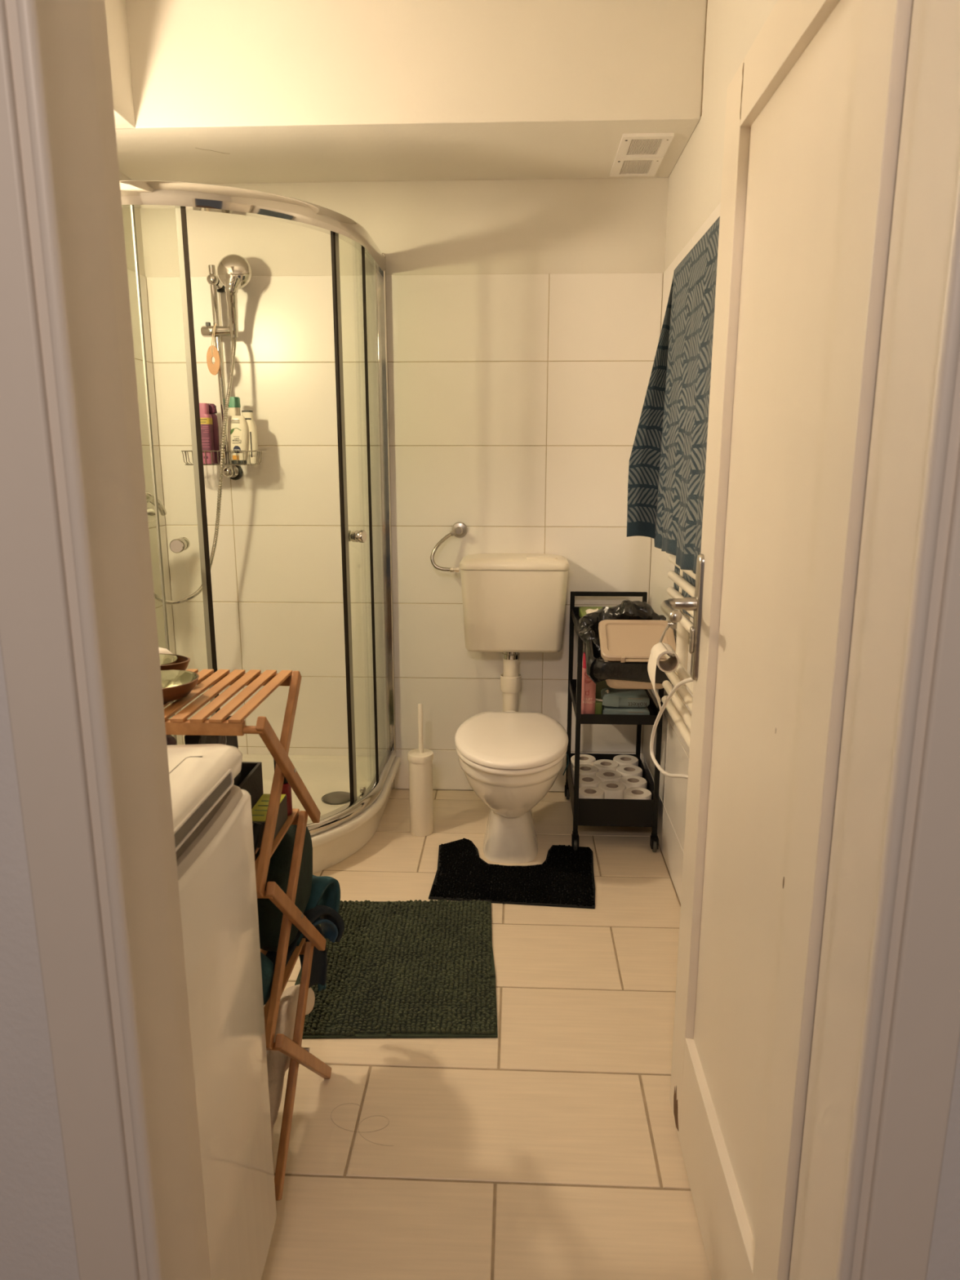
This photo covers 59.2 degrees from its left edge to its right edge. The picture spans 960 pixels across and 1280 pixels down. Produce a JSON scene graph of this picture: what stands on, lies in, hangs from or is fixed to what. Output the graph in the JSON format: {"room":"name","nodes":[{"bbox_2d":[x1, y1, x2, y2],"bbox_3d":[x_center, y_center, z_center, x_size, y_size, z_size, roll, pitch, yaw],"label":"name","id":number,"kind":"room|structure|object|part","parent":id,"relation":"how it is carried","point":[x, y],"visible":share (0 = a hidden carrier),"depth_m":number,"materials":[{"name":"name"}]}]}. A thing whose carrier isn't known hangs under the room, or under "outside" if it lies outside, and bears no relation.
{"room":"bathroom","nodes":[
{"label":"bathroom","id":0,"kind":"room"},
{"bbox_2d":[119,171,182,744],"bbox_3d":[-1.342,-0.426,1.993,0.140,2.760,2.526,1,12,2],"label":"wall","id":1,"kind":"structure","parent":0,"point":[126,215],"depth_m":3.11,"materials":[{"name":"paint"}]},
{"bbox_2d":[146,492,166,522],"bbox_3d":[-1.177,-0.449,2.908,0.113,0.119,0.232,1,12,2],"label":"shower mixer","id":2,"kind":"object","parent":1,"relation":"attached to","point":[149,498],"visible":0.33,"depth_m":2.96,"materials":[{"name":"silver metal"}]},
{"bbox_2d":[165,734,177,745],"bbox_3d":[-0.581,0.264,1.464,0.123,0.219,0.050,1,12,2],"label":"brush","id":3,"kind":"object","parent":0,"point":[171,740],"visible":0.04,"depth_m":1.44,"materials":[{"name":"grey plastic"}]},
{"bbox_2d":[139,177,668,791],"bbox_3d":[-0.270,-0.702,3.247,2.130,2.760,0.140,1,12,2],"label":"wall","id":4,"kind":"structure","parent":0,"point":[524,317],"depth_m":3.15,"materials":[{"name":"tile"}]},
{"bbox_2d":[154,253,251,604],"bbox_3d":[-1.035,-0.744,3.015,0.455,1.202,0.212,-9,15,-36],"label":"shower","id":5,"kind":"object","parent":4,"relation":"attached to","point":[233,270],"visible":0.74,"depth_m":3.00,"materials":[{"name":"silver metal"}]},
{"bbox_2d":[206,323,220,375],"bbox_3d":[-0.947,-1.034,3.007,0.049,0.178,0.037,1,12,2],"label":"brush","id":6,"kind":"object","parent":5,"relation":"hanging from","point":[212,351],"visible":1,"depth_m":3.00,"materials":[{"name":"brown wood"}]},
{"bbox_3d":[-0.942,-1.067,2.999,0.011,0.112,0.039,4,13,15],"label":"cord","id":7,"kind":"part","parent":6,"relation":"part of","materials":[{"name":"beige plastic"}]},
{"bbox_2d":[181,450,262,465],"bbox_3d":[-0.939,-0.664,3.081,0.279,0.052,0.100,1,12,2],"label":"wire basket","id":8,"kind":"object","parent":5,"relation":"hanging from","point":[187,464],"visible":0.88,"depth_m":3.04,"materials":[{"name":"silver metal"}]},
{"bbox_2d":[199,403,214,463],"bbox_3d":[-0.995,-0.743,3.048,0.059,0.212,0.045,1,12,2],"label":"shampoo bottle","id":9,"kind":"object","parent":8,"relation":"in","point":[206,420],"visible":0.51,"depth_m":3.03,"materials":[{"name":"pink"}]},
{"bbox_2d":[208,403,220,463],"bbox_3d":[-0.988,-0.753,3.091,0.064,0.213,0.038,1,12,2],"label":"bottle","id":10,"kind":"object","parent":8,"relation":"in","point":[212,407],"visible":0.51,"depth_m":3.08,"materials":[{"name":"plastic"}]},
{"bbox_2d":[228,396,240,459],"bbox_3d":[-0.892,-0.764,3.086,0.043,0.236,0.037,1,12,2],"label":"shampoo bottle","id":11,"kind":"object","parent":8,"relation":"in","point":[234,406],"visible":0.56,"depth_m":3.05,"materials":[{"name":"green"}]},
{"bbox_2d":[226,415,248,463],"bbox_3d":[-0.872,-0.720,3.043,0.077,0.168,0.040,1,12,2],"label":"lotion bottle","id":12,"kind":"object","parent":8,"relation":"in","point":[237,430],"visible":1,"depth_m":3.03,"materials":[{"name":"white plastic"}]},
{"bbox_2d":[232,455,238,459],"bbox_3d":[-0.879,-0.656,3.041,0.021,0.015,0.001,1,12,2],"label":"print","id":13,"kind":"object","parent":12,"relation":"attached to","point":[234,457],"depth_m":3.04,"materials":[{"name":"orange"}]},
{"bbox_2d":[241,410,253,419],"bbox_3d":[-0.847,-0.742,3.095,0.044,0.189,0.030,1,12,2],"label":"bottle","id":14,"kind":"object","parent":8,"relation":"in","point":[246,414],"visible":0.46,"depth_m":3.06,"materials":[{"name":"beige"}]},
{"bbox_2d":[244,417,258,463],"bbox_3d":[-0.837,-0.721,3.066,0.060,0.161,0.037,1,12,2],"label":"bottle","id":15,"kind":"object","parent":8,"relation":"in","point":[252,433],"visible":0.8,"depth_m":3.05,"materials":[{"name":"beige plastic"}]},
{"bbox_2d":[430,521,467,572],"bbox_3d":[-0.117,-0.351,3.186,0.134,0.179,0.115,1,12,2],"label":"towel ring","id":16,"kind":"object","parent":4,"relation":"attached to","point":[460,529],"visible":1,"depth_m":3.16,"materials":[{"name":"silver metal"}]},
{"bbox_2d":[459,553,569,652],"bbox_3d":[0.128,-0.141,3.182,0.401,0.357,0.190,1,12,2],"label":"cistern","id":17,"kind":"object","parent":4,"relation":"attached to","point":[513,602],"visible":1,"depth_m":3.10,"materials":[{"name":"white ceramic"}]},
{"bbox_2d":[500,652,521,711],"bbox_3d":[0.118,0.170,3.235,0.081,0.274,0.081,1,12,2],"label":"pipe","id":18,"kind":"object","parent":17,"relation":"attached to","point":[510,678],"visible":0.74,"depth_m":3.20,"materials":[{"name":"beige plastic"}]},
{"bbox_3d":[0.128,-0.292,3.149,0.401,0.040,0.190,1,12,2],"label":"tank lid","id":19,"kind":"part","parent":17,"relation":"part of","materials":[{"name":"beige plastic"}]},
{"bbox_2d":[104,0,706,183],"bbox_3d":[-0.336,-1.587,1.734,2.070,0.481,2.636,1,12,2],"label":"ceiling","id":20,"kind":"structure","parent":0,"point":[205,91],"depth_m":2.44,"materials":[{"name":"paint"}]},
{"bbox_2d":[609,155,663,176],"bbox_3d":[0.516,-1.571,2.804,0.152,0.010,0.184,1,12,2],"label":"ceiling vent","id":21,"kind":"object","parent":20,"relation":"in","point":[621,166],"visible":1,"depth_m":2.80,"materials":[{"name":"white plastic"}]},
{"bbox_2d":[616,133,674,157],"bbox_3d":[0.508,-1.531,2.619,0.152,0.010,0.183,1,12,2],"label":"ceiling vent","id":22,"kind":"object","parent":20,"relation":"in","point":[632,144],"visible":1,"depth_m":2.61,"materials":[{"name":"white plastic"}]},
{"bbox_2d":[0,644,959,1279],"bbox_3d":[-0.167,-0.152,0.750,3.000,2.760,0.085,1,12,2],"label":"wall","id":23,"kind":"structure","parent":0,"point":[37,1242],"depth_m":0.85,"materials":[{"name":"paint"}]},
{"bbox_2d":[0,0,211,1279],"bbox_3d":[-0.373,0.153,0.854,0.086,2.020,0.168,1,12,2],"label":"trim","id":24,"kind":"structure","parent":23,"relation":"attached to","point":[79,640],"depth_m":0.77,"materials":[{"name":"white paint"}]},
{"bbox_3d":[-0.388,0.169,0.780,0.063,2.020,0.016,1,12,2],"label":"casing","id":25,"kind":"part","parent":24,"relation":"part of","materials":[{"name":"white paint"}]},
{"bbox_2d":[660,0,913,1279],"bbox_3d":[0.368,0.110,1.252,0.117,1.917,0.678,1,12,2],"label":"door","id":26,"kind":"structure","parent":23,"relation":"in","point":[814,108],"depth_m":1.13,"materials":[{"name":"white paint"}]},
{"bbox_3d":[0.356,-0.054,1.493,0.069,0.029,0.120,1,12,2],"label":"lever","id":27,"kind":"part","parent":26,"relation":"part of","materials":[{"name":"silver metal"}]},
{"bbox_3d":[0.397,-0.040,1.543,0.010,0.234,0.030,1,12,2],"label":"handle plate","id":28,"kind":"part","parent":26,"relation":"part of","materials":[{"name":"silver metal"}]},
{"bbox_3d":[0.406,0.935,1.424,0.040,0.233,0.482,1,12,2],"label":"rail","id":29,"kind":"part","parent":26,"relation":"part of","materials":[{"name":"white paint"}]},
{"bbox_3d":[0.408,0.044,1.228,0.012,1.593,0.484,1,12,2],"label":"panel","id":30,"kind":"part","parent":26,"relation":"part of","materials":[{"name":"white paint"}]},
{"bbox_3d":[0.407,-0.778,1.046,0.040,0.093,0.482,1,12,2],"label":"rail","id":31,"kind":"part","parent":26,"relation":"part of","materials":[{"name":"white paint"}]},
{"bbox_2d":[789,0,959,1279],"bbox_3d":[0.405,0.161,0.821,0.086,2.020,0.168,1,12,2],"label":"trim","id":32,"kind":"structure","parent":23,"relation":"attached to","point":[886,1039],"depth_m":0.76,"materials":[{"name":"white paint"}]},
{"bbox_3d":[0.413,0.177,0.746,0.063,2.020,0.016,1,12,2],"label":"casing","id":33,"kind":"part","parent":32,"relation":"part of","materials":[{"name":"white paint"}]},
{"bbox_2d":[261,789,711,1279],"bbox_3d":[-0.337,0.912,2.291,2.070,0.080,2.624,1,12,2],"label":"floor","id":34,"kind":"structure","parent":0,"point":[546,1148],"depth_m":1.75,"materials":[{"name":"tile"}]},
{"bbox_2d":[166,743,276,1279],"bbox_3d":[-0.655,0.639,1.208,0.611,0.918,0.402,1,12,2],"label":"washing machine","id":35,"kind":"object","parent":34,"relation":"on","point":[212,815],"visible":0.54,"depth_m":1.18,"materials":[{"name":"white metal"}]},
{"bbox_3d":[-0.365,0.222,1.108,0.007,0.025,0.235,1,12,2],"label":"handle frame","id":36,"kind":"part","parent":35,"relation":"part of","materials":[{"name":"white plastic"}]},
{"bbox_3d":[-0.653,0.226,1.116,0.576,0.069,0.402,1,12,2],"label":"lid","id":37,"kind":"part","parent":35,"relation":"part of","materials":[{"name":"white plastic"}]},
{"bbox_2d":[163,668,331,1200],"bbox_3d":[-0.660,0.543,1.621,0.652,0.939,0.358,1,12,2],"label":"rack","id":38,"kind":"object","parent":34,"relation":"on","point":[179,724],"visible":0.22,"depth_m":1.54,"materials":[{"name":"brown wood"}]},
{"bbox_2d":[158,647,173,654],"bbox_3d":[-0.631,0.037,1.636,0.080,0.048,0.048,1,12,2],"label":"soap dish","id":39,"kind":"object","parent":38,"relation":"on","point":[162,651],"visible":0.11,"depth_m":1.63,"materials":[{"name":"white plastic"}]},
{"bbox_2d":[159,653,190,670],"bbox_3d":[-0.597,0.057,1.558,0.127,0.043,0.104,1,12,2],"label":"bowl","id":40,"kind":"object","parent":38,"relation":"on","point":[167,661],"visible":0.21,"depth_m":1.58,"materials":[{"name":"brown wood"}]},
{"bbox_2d":[160,669,199,702],"bbox_3d":[-0.551,0.084,1.453,0.134,0.036,0.134,1,12,2],"label":"shell bowl","id":41,"kind":"object","parent":38,"relation":"on","point":[176,684],"visible":0.44,"depth_m":1.49,"materials":[{"name":"brown wood"}]},
{"bbox_3d":[-0.661,0.139,1.370,0.565,0.022,0.016,1,12,2],"label":"shelf rail","id":42,"kind":"part","parent":38,"relation":"part of","materials":[{"name":"brown wood"}]},
{"bbox_3d":[-0.648,0.075,1.660,0.565,0.022,0.016,1,12,2],"label":"shelf rail","id":43,"kind":"part","parent":38,"relation":"part of","materials":[{"name":"brown wood"}]},
{"bbox_2d":[238,761,263,808],"bbox_3d":[-0.654,0.321,1.573,0.425,0.102,0.275,1,12,2],"label":"storage box","id":44,"kind":"object","parent":38,"relation":"on","point":[251,771],"visible":0.1,"depth_m":1.66,"materials":[{"name":"grey fabric"}]},
{"bbox_2d":[184,715,241,786],"bbox_3d":[-0.485,0.257,1.554,0.068,0.217,0.100,1,12,2],"label":"box","id":45,"kind":"object","parent":44,"relation":"in","point":[232,740],"visible":0.1,"depth_m":1.49,"materials":[{"name":"black plastic"}]},
{"bbox_2d":[253,822,262,853],"bbox_3d":[-0.393,0.354,1.446,0.022,0.078,0.053,12,17,44],"label":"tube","id":46,"kind":"object","parent":38,"relation":"on","point":[256,826],"visible":0.4,"depth_m":1.45,"materials":[{"name":"black plastic"}]},
{"bbox_2d":[260,951,271,1011],"bbox_3d":[-0.453,0.618,1.524,0.155,0.126,0.109,1,12,2],"label":"towel","id":47,"kind":"object","parent":38,"relation":"on","point":[266,966],"visible":0.09,"depth_m":1.51,"materials":[{"name":"fabric"}]},
{"bbox_2d":[251,793,287,848],"bbox_3d":[-0.405,0.340,1.600,0.046,0.052,0.130,1,12,2],"label":"carton","id":48,"kind":"object","parent":38,"relation":"on","point":[259,811],"visible":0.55,"depth_m":1.60,"materials":[{"name":"green"}]},
{"bbox_3d":[-0.362,0.245,1.525,0.014,0.315,0.325,1,12,2],"label":"leg","id":49,"kind":"part","parent":38,"relation":"part of","materials":[{"name":"brown wood"}]},
{"bbox_2d":[273,759,292,816],"bbox_3d":[-0.392,0.287,1.678,0.034,0.122,0.034,1,12,2],"label":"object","id":50,"kind":"object","parent":38,"relation":"on","point":[286,788],"visible":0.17,"depth_m":1.67,"materials":[{"name":"red"}]},
{"bbox_2d":[254,824,315,952],"bbox_3d":[-0.424,0.501,1.770,0.119,0.247,0.270,1,12,2],"label":"towel","id":51,"kind":"object","parent":38,"relation":"on","point":[269,916],"visible":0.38,"depth_m":1.67,"materials":[{"name":"black fabric"}]},
{"bbox_3d":[-0.362,0.529,1.588,0.014,0.317,0.325,1,12,2],"label":"leg","id":52,"kind":"part","parent":38,"relation":"part of","materials":[{"name":"brown wood"}]},
{"bbox_3d":[-0.344,0.249,1.547,0.014,0.329,0.347,1,12,2],"label":"leg","id":53,"kind":"part","parent":38,"relation":"part of","materials":[{"name":"brown wood"}]},
{"bbox_2d":[266,983,315,1137],"bbox_3d":[-0.403,0.866,1.715,0.072,0.213,0.362,1,12,2],"label":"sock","id":54,"kind":"object","parent":38,"relation":"hanging from","point":[277,1063],"visible":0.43,"depth_m":1.68,"materials":[{"name":"beige fabric"}]},
{"bbox_3d":[-0.363,0.826,1.653,0.014,0.340,0.326,1,12,2],"label":"leg","id":55,"kind":"part","parent":38,"relation":"part of","materials":[{"name":"brown wood"}]},
{"bbox_3d":[-0.648,0.358,1.722,0.565,0.022,0.016,1,12,2],"label":"shelf rail","id":56,"kind":"part","parent":38,"relation":"part of","materials":[{"name":"brown wood"}]},
{"bbox_3d":[-0.344,0.533,1.609,0.014,0.331,0.347,1,12,2],"label":"leg","id":57,"kind":"part","parent":38,"relation":"part of","materials":[{"name":"brown wood"}]},
{"bbox_2d":[266,924,327,991],"bbox_3d":[-0.398,0.708,1.759,0.067,0.180,0.232,4,13,16],"label":"cloth","id":58,"kind":"object","parent":38,"relation":"hanging from","point":[319,962],"visible":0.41,"depth_m":1.84,"materials":[{"name":"black"}]},
{"bbox_3d":[-0.649,0.643,1.785,0.565,0.022,0.016,1,12,2],"label":"shelf rail","id":59,"kind":"part","parent":38,"relation":"part of","materials":[{"name":"brown wood"}]},
{"bbox_3d":[-0.344,0.830,1.675,0.014,0.354,0.348,1,12,2],"label":"leg","id":60,"kind":"part","parent":38,"relation":"part of","materials":[{"name":"brown wood"}]},
{"bbox_2d":[291,905,344,944],"bbox_3d":[-0.376,0.632,1.834,0.088,0.110,0.178,7,14,30],"label":"cloth","id":61,"kind":"object","parent":38,"relation":"hanging from","point":[332,926],"visible":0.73,"depth_m":1.85,"materials":[{"name":"black"}]},
{"bbox_2d":[296,875,340,946],"bbox_3d":[-0.382,0.605,1.851,0.076,0.135,0.208,4,13,17],"label":"cloth","id":62,"kind":"object","parent":38,"relation":"on","point":[326,891],"visible":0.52,"depth_m":1.90,"materials":[{"name":"teal fabric"}]},
{"bbox_2d":[241,754,399,872],"bbox_3d":[-0.790,0.636,3.025,0.894,0.140,0.910,1,12,2],"label":"shower tray","id":63,"kind":"object","parent":34,"relation":"on","point":[326,778],"visible":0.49,"depth_m":3.25,"materials":[{"name":"white plastic"}]},
{"bbox_2d":[120,180,396,835],"bbox_3d":[-0.666,-0.331,2.676,1.252,1.898,0.428,-11,17,-42],"label":"shower enclosure","id":64,"kind":"object","parent":63,"relation":"on","point":[181,197],"visible":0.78,"depth_m":2.53,"materials":[{"name":"silver metal"}]},
{"bbox_3d":[-0.853,-0.270,2.402,0.040,0.040,0.076,-1,12,-4],"label":"knob","id":65,"kind":"part","parent":64,"relation":"part of","materials":[{"name":"silver metal"}]},
{"bbox_3d":[-0.662,-1.222,2.476,1.231,0.060,0.417,-11,17,-42],"label":"rail","id":66,"kind":"part","parent":64,"relation":"part of","materials":[{"name":"silver metal"}]},
{"bbox_3d":[-0.663,0.575,2.872,1.231,0.044,0.417,-11,17,-42],"label":"rail","id":67,"kind":"part","parent":64,"relation":"part of","materials":[{"name":"silver metal"}]},
{"bbox_3d":[-0.407,-0.336,2.732,0.076,0.040,0.040,5,13,20],"label":"knob","id":68,"kind":"part","parent":64,"relation":"part of","materials":[{"name":"silver metal"}]},
{"bbox_2d":[330,1103,393,1146],"bbox_3d":[-0.234,0.992,1.735,0.164,0.001,0.067,7,14,28],"label":"hair","id":69,"kind":"object","parent":34,"relation":"on","point":[344,1104],"visible":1,"depth_m":1.73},
{"bbox_2d":[294,899,497,1038],"bbox_3d":[-0.216,0.862,2.286,0.541,0.018,0.639,1,12,2],"label":"bath mat","id":70,"kind":"object","parent":34,"relation":"on","point":[407,969],"visible":0.86,"depth_m":2.21,"materials":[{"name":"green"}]},
{"bbox_2d":[407,703,433,836],"bbox_3d":[-0.212,0.461,3.025,0.092,0.484,0.092,1,12,2],"label":"toilet brush","id":71,"kind":"object","parent":34,"relation":"on","point":[420,759],"visible":1,"depth_m":3.01,"materials":[{"name":"beige plastic"}]},
{"bbox_3d":[-0.210,0.313,2.992,0.016,0.182,0.016,1,12,2],"label":"handle","id":72,"kind":"part","parent":71,"relation":"part of","materials":[{"name":"beige plastic"}]},
{"bbox_2d":[454,710,568,863],"bbox_3d":[0.107,0.505,2.911,0.375,0.448,0.706,1,12,2],"label":"toilet","id":73,"kind":"object","parent":34,"relation":"on","point":[511,760],"visible":1,"depth_m":2.70,"materials":[{"name":"white ceramic"}]},
{"bbox_3d":[0.103,0.344,2.784,0.368,0.020,0.519,1,12,2],"label":"seat","id":74,"kind":"part","parent":73,"relation":"part of","materials":[{"name":"white plastic"}]},
{"bbox_3d":[0.103,0.319,2.778,0.374,0.028,0.527,1,12,2],"label":"lid","id":75,"kind":"part","parent":73,"relation":"part of","materials":[{"name":"white plastic"}]},
{"bbox_3d":[0.104,0.457,2.840,0.354,0.221,0.525,1,12,2],"label":"bowl","id":76,"kind":"part","parent":73,"relation":"part of","materials":[{"name":"white ceramic"}]},
{"bbox_2d":[428,838,595,908],"bbox_3d":[0.116,0.755,2.784,0.534,0.013,0.453,1,12,2],"label":"mat","id":77,"kind":"object","parent":34,"relation":"on","point":[566,878],"visible":1,"depth_m":2.72,"materials":[{"name":"black"}]},
{"bbox_2d":[564,591,663,852],"bbox_3d":[0.476,0.275,3.056,0.296,0.834,0.488,1,12,2],"label":"trolley","id":78,"kind":"object","parent":34,"relation":"on","point":[585,811],"visible":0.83,"depth_m":2.91,"materials":[{"name":"black"}]},
{"bbox_3d":[0.350,0.194,3.283,0.016,0.772,0.016,1,12,2],"label":"post","id":79,"kind":"part","parent":78,"relation":"part of","materials":[{"name":"black"}]},
{"bbox_2d":[571,606,583,640],"bbox_3d":[0.476,-0.060,2.994,0.280,0.033,0.452,1,12,2],"label":"tray","id":80,"kind":"object","parent":78,"relation":"on","point":[575,618],"depth_m":3.08,"materials":[{"name":"black"}]},
{"bbox_3d":[0.331,0.318,2.857,0.016,0.713,0.016,1,12,2],"label":"post","id":81,"kind":"part","parent":78,"relation":"part of","materials":[{"name":"black metal"}]},
{"bbox_2d":[570,754,595,773],"bbox_3d":[0.401,0.507,3.294,0.097,0.098,0.097,1,12,2],"label":"toilet roll","id":82,"kind":"object","parent":78,"relation":"in","point":[584,758],"visible":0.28,"depth_m":3.27,"materials":[{"name":"white paper"}]},
{"bbox_2d":[572,764,598,783],"bbox_3d":[0.396,0.530,3.186,0.097,0.098,0.097,1,12,2],"label":"toilet roll","id":83,"kind":"object","parent":78,"relation":"in","point":[584,769],"visible":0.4,"depth_m":3.17,"materials":[{"name":"white paper"}]},
{"bbox_2d":[581,652,595,714],"bbox_3d":[0.366,0.156,2.859,0.051,0.234,0.052,1,12,2],"label":"bottle","id":84,"kind":"object","parent":78,"relation":"in","point":[588,686],"visible":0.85,"depth_m":2.84,"materials":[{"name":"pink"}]},
{"bbox_2d":[578,774,601,787],"bbox_3d":[0.391,0.554,3.079,0.097,0.098,0.097,1,12,2],"label":"toilet roll","id":85,"kind":"object","parent":78,"relation":"in","point":[584,780],"visible":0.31,"depth_m":3.06,"materials":[{"name":"white paper"}]},
{"bbox_2d":[578,786,604,799],"bbox_3d":[0.387,0.578,2.972,0.097,0.098,0.097,1,12,2],"label":"toilet roll","id":86,"kind":"object","parent":78,"relation":"in","point":[586,792],"visible":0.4,"depth_m":2.95,"materials":[{"name":"white paper"}]},
{"bbox_2d":[578,606,607,617],"bbox_3d":[0.486,-0.070,3.015,0.243,0.036,0.355,1,12,2],"label":"box","id":87,"kind":"object","parent":78,"relation":"on","point":[582,612],"visible":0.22,"depth_m":3.14,"materials":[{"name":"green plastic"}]},
{"bbox_2d":[585,608,598,613],"bbox_3d":[0.406,-0.103,3.054,0.045,0.015,0.060,1,12,2],"label":"paper slip","id":88,"kind":"object","parent":87,"relation":"on","point":[597,609],"visible":0.59,"depth_m":3.07,"materials":[{"name":"white"}]},
{"bbox_2d":[595,689,608,714],"bbox_3d":[0.414,0.217,2.891,0.050,0.100,0.061,1,12,2],"label":"bottle","id":89,"kind":"object","parent":78,"relation":"on","point":[598,704],"visible":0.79,"depth_m":2.88,"materials":[{"name":"green plastic"}]},
{"bbox_2d":[595,680,611,702],"bbox_3d":[0.415,0.161,2.959,0.110,0.180,0.068,1,12,2],"label":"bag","id":90,"kind":"object","parent":78,"relation":"on","point":[601,685],"visible":0.02,"depth_m":2.93,"materials":[{"name":"plastic"}]},
{"bbox_2d":[592,759,618,771],"bbox_3d":[0.480,0.519,3.236,0.097,0.098,0.097,1,12,2],"label":"toilet roll","id":91,"kind":"object","parent":78,"relation":"in","point":[602,764],"visible":0.31,"depth_m":3.22,"materials":[{"name":"white paper"}]},
{"bbox_2d":[595,769,622,782],"bbox_3d":[0.476,0.543,3.129,0.097,0.098,0.097,1,12,2],"label":"toilet roll","id":92,"kind":"object","parent":78,"relation":"in","point":[604,775],"visible":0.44,"depth_m":3.11,"materials":[{"name":"white paper"}]},
{"bbox_2d":[567,753,653,826],"bbox_3d":[0.476,0.546,3.128,0.280,0.099,0.452,1,12,2],"label":"tray","id":93,"kind":"object","parent":78,"relation":"on","point":[585,811],"depth_m":2.91,"materials":[{"name":"black metal"}]},
{"bbox_2d":[598,781,626,799],"bbox_3d":[0.471,0.567,3.022,0.097,0.098,0.097,1,12,2],"label":"toilet roll","id":94,"kind":"object","parent":78,"relation":"in","point":[612,789],"visible":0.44,"depth_m":2.98,"materials":[{"name":"white paper"}]},
{"bbox_2d":[568,679,657,724],"bbox_3d":[0.476,0.218,3.055,0.280,0.034,0.452,1,12,2],"label":"tray","id":95,"kind":"object","parent":78,"relation":"on","point":[624,719],"depth_m":2.84,"materials":[{"name":"black"}]},
{"bbox_2d":[578,597,671,684],"bbox_3d":[0.464,0.004,2.708,0.286,0.258,0.236,0,12,0],"label":"bag","id":96,"kind":"object","parent":78,"relation":"on","point":[597,670],"visible":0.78,"depth_m":2.69,"materials":[{"name":"black"}]},
{"bbox_2d":[601,705,649,715],"bbox_3d":[0.494,0.243,2.900,0.158,0.045,0.104,1,12,2],"label":"pack","id":97,"kind":"object","parent":78,"relation":"in","point":[606,710],"visible":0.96,"depth_m":2.85,"materials":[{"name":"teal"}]},
{"bbox_2d":[600,688,649,707],"bbox_3d":[0.492,0.198,2.890,0.158,0.045,0.104,1,12,2],"label":"pack","id":98,"kind":"object","parent":97,"relation":"on","point":[621,698],"visible":1,"depth_m":2.84,"materials":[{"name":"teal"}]},
{"bbox_2d":[613,755,638,766],"bbox_3d":[0.565,0.508,3.287,0.097,0.098,0.097,1,12,2],"label":"toilet roll","id":99,"kind":"object","parent":78,"relation":"in","point":[621,760],"visible":0.41,"depth_m":3.27,"materials":[{"name":"white paper"}]},
{"bbox_2d":[616,764,642,777],"bbox_3d":[0.560,0.532,3.179,0.097,0.098,0.097,1,12,2],"label":"toilet roll","id":100,"kind":"object","parent":78,"relation":"in","point":[625,770],"visible":0.41,"depth_m":3.16,"materials":[{"name":"white paper"}]},
{"bbox_2d":[619,775,647,788],"bbox_3d":[0.555,0.556,3.072,0.097,0.098,0.097,1,12,2],"label":"toilet roll","id":101,"kind":"object","parent":78,"relation":"in","point":[629,781],"visible":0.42,"depth_m":3.05,"materials":[{"name":"white paper"}]},
{"bbox_2d":[622,786,651,799],"bbox_3d":[0.550,0.579,2.965,0.097,0.098,0.097,1,12,2],"label":"toilet roll","id":102,"kind":"object","parent":78,"relation":"in","point":[633,793],"visible":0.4,"depth_m":2.95,"materials":[{"name":"white paper"}]},
{"bbox_2d":[598,619,675,688],"bbox_3d":[0.496,0.042,2.692,0.234,0.197,0.213,1,12,2],"label":"storage box","id":103,"kind":"object","parent":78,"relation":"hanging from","point":[622,641],"visible":0.7,"depth_m":2.65,"materials":[{"name":"beige plastic"}]},
{"bbox_3d":[0.495,0.000,2.663,0.234,0.103,0.162,1,12,2],"label":"bin lid","id":104,"kind":"part","parent":103,"relation":"part of","materials":[{"name":"beige plastic"}]},
{"bbox_3d":[0.622,0.196,3.272,0.016,0.772,0.016,1,12,2],"label":"post","id":105,"kind":"part","parent":78,"relation":"part of","materials":[{"name":"black metal"}]},
{"bbox_3d":[0.603,0.321,2.845,0.016,0.713,0.016,1,12,2],"label":"post","id":106,"kind":"part","parent":78,"relation":"part of","materials":[{"name":"black metal"}]},
{"bbox_2d":[641,0,777,902],"bbox_3d":[0.666,-0.406,1.908,0.140,2.760,2.526,1,12,2],"label":"wall","id":107,"kind":"structure","parent":0,"point":[732,27],"depth_m":2.52,"materials":[{"name":"paint"}]},
{"bbox_2d":[649,677,693,778],"bbox_3d":[0.480,0.204,1.986,0.098,0.374,0.576,-2,13,-11],"label":"power cable","id":108,"kind":"object","parent":107,"relation":"attached to","point":[678,685],"visible":0.59,"depth_m":2.13,"materials":[{"name":"white plastic"}]},
{"bbox_2d":[661,554,695,748],"bbox_3d":[0.549,-0.299,2.002,0.102,1.150,0.538,1,12,2],"label":"towel radiator","id":109,"kind":"object","parent":107,"relation":"attached to","point":[677,710],"visible":0.14,"depth_m":2.17,"materials":[{"name":"white metal"}]},
{"bbox_2d":[658,620,676,657],"bbox_3d":[0.477,-0.006,2.153,0.043,0.037,0.317,3,13,13],"label":"paper holder","id":110,"kind":"object","parent":109,"relation":"attached to","point":[670,624],"visible":0.8,"depth_m":2.24,"materials":[{"name":"silver metal"}]},
{"bbox_2d":[647,642,679,711],"bbox_3d":[0.454,0.091,2.098,0.063,0.155,0.100,1,12,2],"label":"toilet roll","id":111,"kind":"object","parent":110,"relation":"hanging from","point":[659,650],"visible":0.96,"depth_m":2.07,"materials":[{"name":"white paper"}]},
{"bbox_2d":[626,216,719,617],"bbox_3d":[0.456,-0.463,1.941,0.149,0.866,0.604,1,12,2],"label":"bath towel","id":112,"kind":"object","parent":109,"relation":"hanging from","point":[667,464],"visible":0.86,"depth_m":2.01,"materials":[{"name":"blue fabric"}]}
]}

